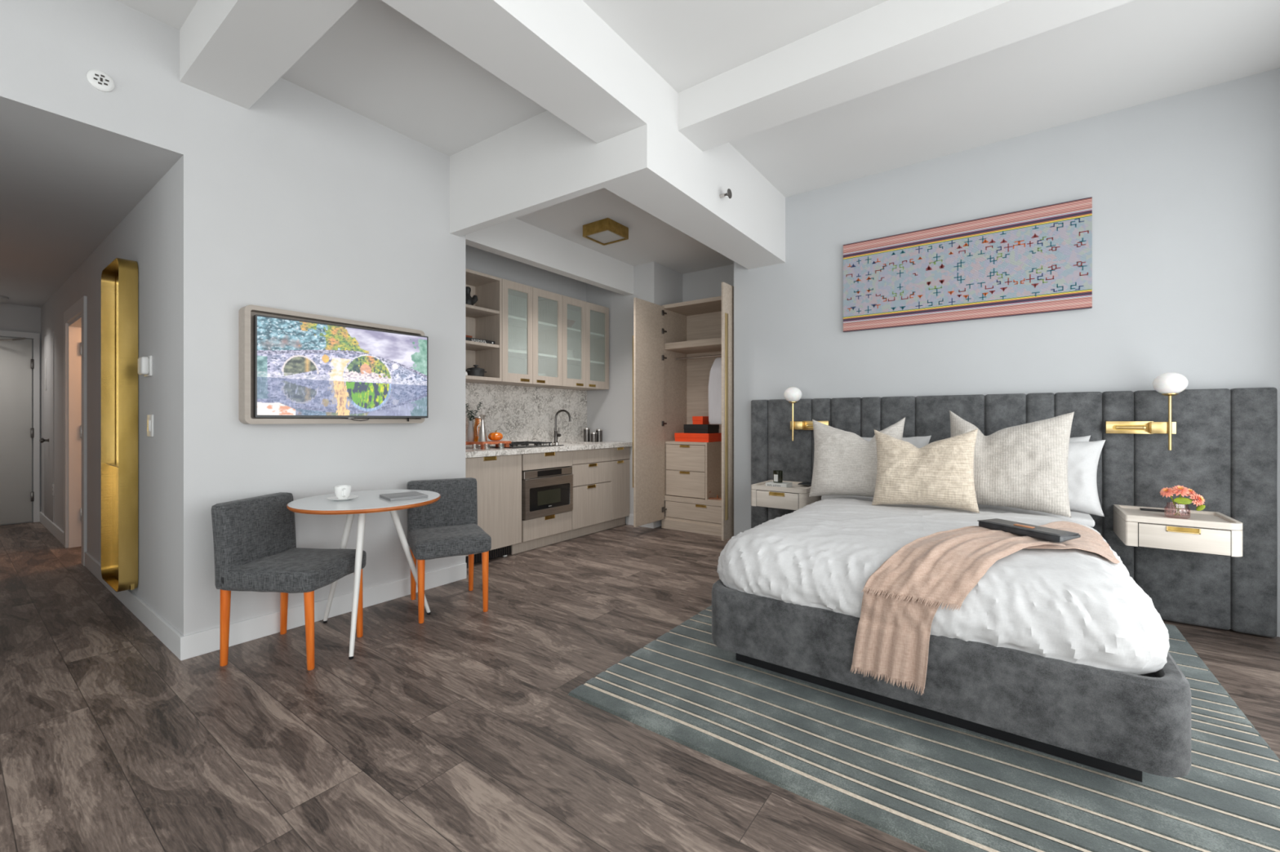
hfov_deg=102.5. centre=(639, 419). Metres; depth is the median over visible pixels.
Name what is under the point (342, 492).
coffee cup
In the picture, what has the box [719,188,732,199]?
sprinkler
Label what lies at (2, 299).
hall ceiling light
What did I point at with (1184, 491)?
flowers
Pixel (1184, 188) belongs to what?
wall
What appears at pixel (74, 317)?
door
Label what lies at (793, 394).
wall sconce
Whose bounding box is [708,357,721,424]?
garment
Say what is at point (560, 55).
beam
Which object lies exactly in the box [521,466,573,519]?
microwave
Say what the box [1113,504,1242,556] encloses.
nightstand
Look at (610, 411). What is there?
wall
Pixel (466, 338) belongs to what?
book
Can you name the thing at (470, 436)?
vase
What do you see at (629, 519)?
baseboard
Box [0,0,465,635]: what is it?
wall
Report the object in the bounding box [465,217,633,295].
ceiling beam
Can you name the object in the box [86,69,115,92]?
fire alarm
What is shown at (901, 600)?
throw blanket
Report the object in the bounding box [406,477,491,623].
dining chair
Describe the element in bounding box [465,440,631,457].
countertop
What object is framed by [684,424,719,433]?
gift box
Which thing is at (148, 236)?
wall
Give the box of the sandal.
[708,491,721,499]
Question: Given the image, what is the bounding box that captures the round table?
[286,489,440,659]
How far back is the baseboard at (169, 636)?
3.08 m
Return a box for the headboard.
[751,387,1277,637]
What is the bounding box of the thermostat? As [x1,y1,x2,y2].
[137,355,152,377]
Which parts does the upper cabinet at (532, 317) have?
door, panel, pull, pull, door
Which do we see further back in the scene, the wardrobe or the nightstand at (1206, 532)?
the wardrobe
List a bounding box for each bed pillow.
[862,435,931,448]
[1067,440,1105,516]
[1069,435,1090,442]
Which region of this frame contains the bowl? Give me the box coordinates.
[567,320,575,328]
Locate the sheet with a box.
[821,495,1094,527]
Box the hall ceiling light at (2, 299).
[0,295,8,302]
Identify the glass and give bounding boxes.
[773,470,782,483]
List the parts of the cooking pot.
lid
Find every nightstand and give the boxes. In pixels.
[751,480,822,511]
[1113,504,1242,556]
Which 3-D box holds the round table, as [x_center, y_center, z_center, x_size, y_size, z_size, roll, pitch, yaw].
[-1.520,0.815,2.873,0.752,0.751,0.752,0,0,36]
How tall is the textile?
0.703 m
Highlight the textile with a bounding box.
[843,196,1092,332]
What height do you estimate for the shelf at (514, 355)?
0.022 m
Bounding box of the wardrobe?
[632,282,733,540]
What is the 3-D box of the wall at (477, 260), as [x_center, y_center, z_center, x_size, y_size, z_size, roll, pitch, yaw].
[-1.401,-0.275,5.292,0.100,2.930,2.400,0,0,36]
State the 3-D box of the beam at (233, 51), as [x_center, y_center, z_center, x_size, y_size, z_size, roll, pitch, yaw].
[-1.635,-1.802,2.246,1.390,0.255,0.282,0,0,36]
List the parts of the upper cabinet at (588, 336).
panel, door, door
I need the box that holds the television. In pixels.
[253,314,428,422]
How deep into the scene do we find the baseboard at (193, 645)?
2.95 m
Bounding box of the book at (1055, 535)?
[977,518,1080,542]
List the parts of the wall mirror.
mirror plate, panel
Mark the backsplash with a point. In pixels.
(519, 413)
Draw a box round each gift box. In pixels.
[674,432,721,442]
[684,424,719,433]
[692,416,709,424]
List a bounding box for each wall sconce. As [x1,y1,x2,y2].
[783,386,829,440]
[1105,372,1188,450]
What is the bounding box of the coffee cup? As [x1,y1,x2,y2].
[333,485,351,499]
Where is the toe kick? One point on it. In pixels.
(544, 541)
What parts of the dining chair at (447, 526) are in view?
leg, leg, backrest, seat, leg, leg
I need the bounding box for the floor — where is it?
[0,521,1279,851]
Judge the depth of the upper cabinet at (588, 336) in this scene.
5.89 m
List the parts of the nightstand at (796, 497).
pull, drawer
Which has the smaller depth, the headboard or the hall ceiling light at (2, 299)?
the headboard
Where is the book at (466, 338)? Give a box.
[465,337,495,344]
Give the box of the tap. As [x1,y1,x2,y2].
[553,409,570,443]
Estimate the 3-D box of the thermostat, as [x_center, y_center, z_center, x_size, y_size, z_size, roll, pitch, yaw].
[-2.838,-0.307,2.939,0.140,0.115,0.045,0,0,36]
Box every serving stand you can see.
[465,440,488,448]
[470,440,511,449]
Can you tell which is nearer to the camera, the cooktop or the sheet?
the sheet
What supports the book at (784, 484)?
on the nightstand at (796, 497)
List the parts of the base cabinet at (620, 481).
drawer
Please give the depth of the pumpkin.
4.58 m
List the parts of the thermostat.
plate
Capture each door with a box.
[0,329,39,524]
[39,330,53,522]
[63,296,86,566]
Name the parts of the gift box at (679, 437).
lid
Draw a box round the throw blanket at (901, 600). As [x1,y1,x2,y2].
[850,520,1119,694]
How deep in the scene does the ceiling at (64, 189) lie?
3.00 m
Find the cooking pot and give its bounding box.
[465,364,486,377]
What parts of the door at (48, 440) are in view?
knob, panel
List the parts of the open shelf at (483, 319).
panel, shelf, shelf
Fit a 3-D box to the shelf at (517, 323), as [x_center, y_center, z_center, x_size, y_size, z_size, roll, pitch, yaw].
[-1.199,-0.976,5.168,0.341,0.022,0.746,0,0,36]
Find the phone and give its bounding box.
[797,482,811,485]
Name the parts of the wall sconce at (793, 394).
rod, globe, arm, plate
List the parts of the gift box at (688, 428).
lid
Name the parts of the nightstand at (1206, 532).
pull, drawer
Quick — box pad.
[1139,507,1189,514]
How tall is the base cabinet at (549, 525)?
0.788 m
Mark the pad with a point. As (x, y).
(1140, 508)
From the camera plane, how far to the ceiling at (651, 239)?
4.80 m
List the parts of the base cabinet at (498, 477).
pull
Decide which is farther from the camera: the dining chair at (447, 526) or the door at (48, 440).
the door at (48, 440)
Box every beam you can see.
[179,0,358,109]
[381,0,647,143]
[449,63,785,269]
[677,0,1134,151]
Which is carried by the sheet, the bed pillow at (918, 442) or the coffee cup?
the bed pillow at (918, 442)
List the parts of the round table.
leg, leg, leg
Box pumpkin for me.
[488,430,502,440]
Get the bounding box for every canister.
[583,427,590,441]
[590,432,597,442]
[595,429,602,441]
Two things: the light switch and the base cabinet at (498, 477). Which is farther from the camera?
the base cabinet at (498, 477)
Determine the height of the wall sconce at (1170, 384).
0.443 m
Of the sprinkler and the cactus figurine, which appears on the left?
the cactus figurine
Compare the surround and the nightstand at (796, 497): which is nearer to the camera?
the surround
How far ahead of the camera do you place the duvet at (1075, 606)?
1.94 m
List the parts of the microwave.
control panel, handle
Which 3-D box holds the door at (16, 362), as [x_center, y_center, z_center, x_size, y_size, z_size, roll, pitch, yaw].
[-7.279,0.090,5.540,0.209,2.200,1.052,0,0,36]
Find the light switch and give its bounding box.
[146,414,153,436]
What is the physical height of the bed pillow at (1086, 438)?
0.459 m
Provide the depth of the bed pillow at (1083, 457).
2.98 m
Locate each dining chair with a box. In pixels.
[211,492,366,670]
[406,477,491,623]
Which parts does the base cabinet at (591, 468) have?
pull, drawer, drawer, drawer, pull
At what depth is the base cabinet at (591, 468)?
5.30 m
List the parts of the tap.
spout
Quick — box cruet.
[476,414,487,441]
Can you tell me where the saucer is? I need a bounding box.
[326,495,358,501]
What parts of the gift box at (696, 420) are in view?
lid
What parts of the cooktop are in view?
glass plate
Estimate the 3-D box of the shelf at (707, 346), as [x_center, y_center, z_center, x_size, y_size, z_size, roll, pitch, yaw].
[0.806,-0.810,5.568,0.980,0.070,0.483,0,0,36]
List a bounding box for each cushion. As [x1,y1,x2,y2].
[808,417,905,497]
[871,428,979,513]
[949,410,1074,517]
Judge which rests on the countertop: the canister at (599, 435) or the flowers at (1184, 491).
the canister at (599, 435)
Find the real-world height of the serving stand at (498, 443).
0.062 m
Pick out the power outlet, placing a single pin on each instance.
(53, 485)
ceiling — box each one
[0,105,177,307]
[115,0,1279,197]
[515,187,733,274]
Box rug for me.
[568,605,1279,851]
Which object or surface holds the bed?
on the rug
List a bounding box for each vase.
[465,401,482,441]
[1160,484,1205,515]
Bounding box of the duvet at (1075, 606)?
[716,497,1169,675]
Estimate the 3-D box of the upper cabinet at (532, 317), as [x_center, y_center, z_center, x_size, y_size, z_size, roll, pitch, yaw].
[-1.193,-0.830,5.164,0.383,0.950,0.782,0,0,36]
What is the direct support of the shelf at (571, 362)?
attached to the upper cabinet at (588, 336)
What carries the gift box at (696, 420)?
on the gift box at (688, 428)
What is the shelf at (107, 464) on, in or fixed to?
attached to the wall mirror
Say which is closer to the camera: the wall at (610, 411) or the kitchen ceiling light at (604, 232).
the kitchen ceiling light at (604, 232)
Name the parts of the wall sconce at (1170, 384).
plate, arm, rod, globe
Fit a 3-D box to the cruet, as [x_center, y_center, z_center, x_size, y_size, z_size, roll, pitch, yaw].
[-1.388,0.073,4.528,0.084,0.236,0.084,0,0,-9]
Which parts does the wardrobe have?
door, pull, pull, drawer, drawer, drawer, clothe rail, pull, panel, door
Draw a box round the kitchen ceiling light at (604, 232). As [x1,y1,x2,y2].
[582,217,628,245]
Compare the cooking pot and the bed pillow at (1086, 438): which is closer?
the bed pillow at (1086, 438)
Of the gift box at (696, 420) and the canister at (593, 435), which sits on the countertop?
the canister at (593, 435)
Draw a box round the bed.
[711,579,1191,782]
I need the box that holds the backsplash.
[465,382,586,446]
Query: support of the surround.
attached to the wall at (296, 200)
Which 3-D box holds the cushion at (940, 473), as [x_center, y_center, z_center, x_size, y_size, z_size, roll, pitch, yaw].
[1.668,0.287,3.026,0.562,0.467,0.232,0,0,36]
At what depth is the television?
3.02 m
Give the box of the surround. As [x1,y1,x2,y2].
[238,305,425,424]
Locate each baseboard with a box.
[39,511,182,659]
[179,563,466,660]
[626,514,653,528]
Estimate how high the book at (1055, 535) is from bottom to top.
0.043 m
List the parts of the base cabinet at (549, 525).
drawer, drawer, pull, pull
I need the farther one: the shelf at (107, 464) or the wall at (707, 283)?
the wall at (707, 283)
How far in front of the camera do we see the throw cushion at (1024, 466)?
2.89 m
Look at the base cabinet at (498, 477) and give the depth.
4.36 m
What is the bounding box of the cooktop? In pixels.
[478,441,564,448]
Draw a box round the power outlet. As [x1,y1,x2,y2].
[52,484,54,495]
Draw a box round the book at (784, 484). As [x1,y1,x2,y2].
[765,480,792,487]
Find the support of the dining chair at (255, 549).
on the floor
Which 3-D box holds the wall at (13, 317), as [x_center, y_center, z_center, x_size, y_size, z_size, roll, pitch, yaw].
[-7.475,-0.065,5.533,0.100,2.510,1.530,0,0,36]
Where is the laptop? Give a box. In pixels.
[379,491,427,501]
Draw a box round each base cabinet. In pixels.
[465,454,521,564]
[520,450,572,542]
[570,448,611,529]
[610,446,629,519]
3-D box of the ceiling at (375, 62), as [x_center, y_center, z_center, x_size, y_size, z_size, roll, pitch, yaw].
[-0.241,-1.980,1.315,4.740,0.100,6.840,0,0,36]
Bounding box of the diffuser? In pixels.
[586,230,623,243]
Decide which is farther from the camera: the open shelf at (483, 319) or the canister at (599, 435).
the canister at (599, 435)
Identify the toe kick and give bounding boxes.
[511,516,625,554]
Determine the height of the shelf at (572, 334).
0.022 m
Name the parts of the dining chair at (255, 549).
leg, backrest, leg, seat, leg, leg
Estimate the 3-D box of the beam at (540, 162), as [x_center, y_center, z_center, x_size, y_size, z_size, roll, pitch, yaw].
[-0.066,-1.647,4.105,1.735,0.565,2.125,0,0,36]
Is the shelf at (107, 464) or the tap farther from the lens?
the tap
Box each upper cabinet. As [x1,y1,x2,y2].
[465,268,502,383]
[476,278,562,387]
[539,295,608,391]
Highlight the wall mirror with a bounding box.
[101,257,137,591]
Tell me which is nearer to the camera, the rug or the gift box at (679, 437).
the rug
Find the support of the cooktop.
in the countertop
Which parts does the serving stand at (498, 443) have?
leg, leg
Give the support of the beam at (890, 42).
attached to the ceiling at (375, 62)
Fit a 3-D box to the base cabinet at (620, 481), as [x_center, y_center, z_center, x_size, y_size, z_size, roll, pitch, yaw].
[-0.476,0.696,5.894,0.664,0.788,0.328,0,0,36]
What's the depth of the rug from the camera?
1.74 m
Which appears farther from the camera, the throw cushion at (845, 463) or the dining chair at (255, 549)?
the throw cushion at (845, 463)
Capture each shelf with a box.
[105,462,118,467]
[507,315,556,330]
[507,349,556,360]
[567,327,604,339]
[567,357,604,365]
[664,337,721,354]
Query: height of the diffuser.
0.010 m
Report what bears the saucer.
on the round table
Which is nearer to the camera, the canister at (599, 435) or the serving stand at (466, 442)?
the serving stand at (466, 442)
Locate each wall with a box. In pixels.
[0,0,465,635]
[0,302,40,525]
[40,160,177,631]
[465,244,586,441]
[586,262,682,528]
[682,264,733,302]
[733,67,1279,636]
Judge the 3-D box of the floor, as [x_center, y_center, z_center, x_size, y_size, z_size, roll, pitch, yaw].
[-2.372,1.240,3.494,10.750,0.100,7.850,0,0,36]
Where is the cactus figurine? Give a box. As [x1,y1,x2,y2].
[465,286,477,305]

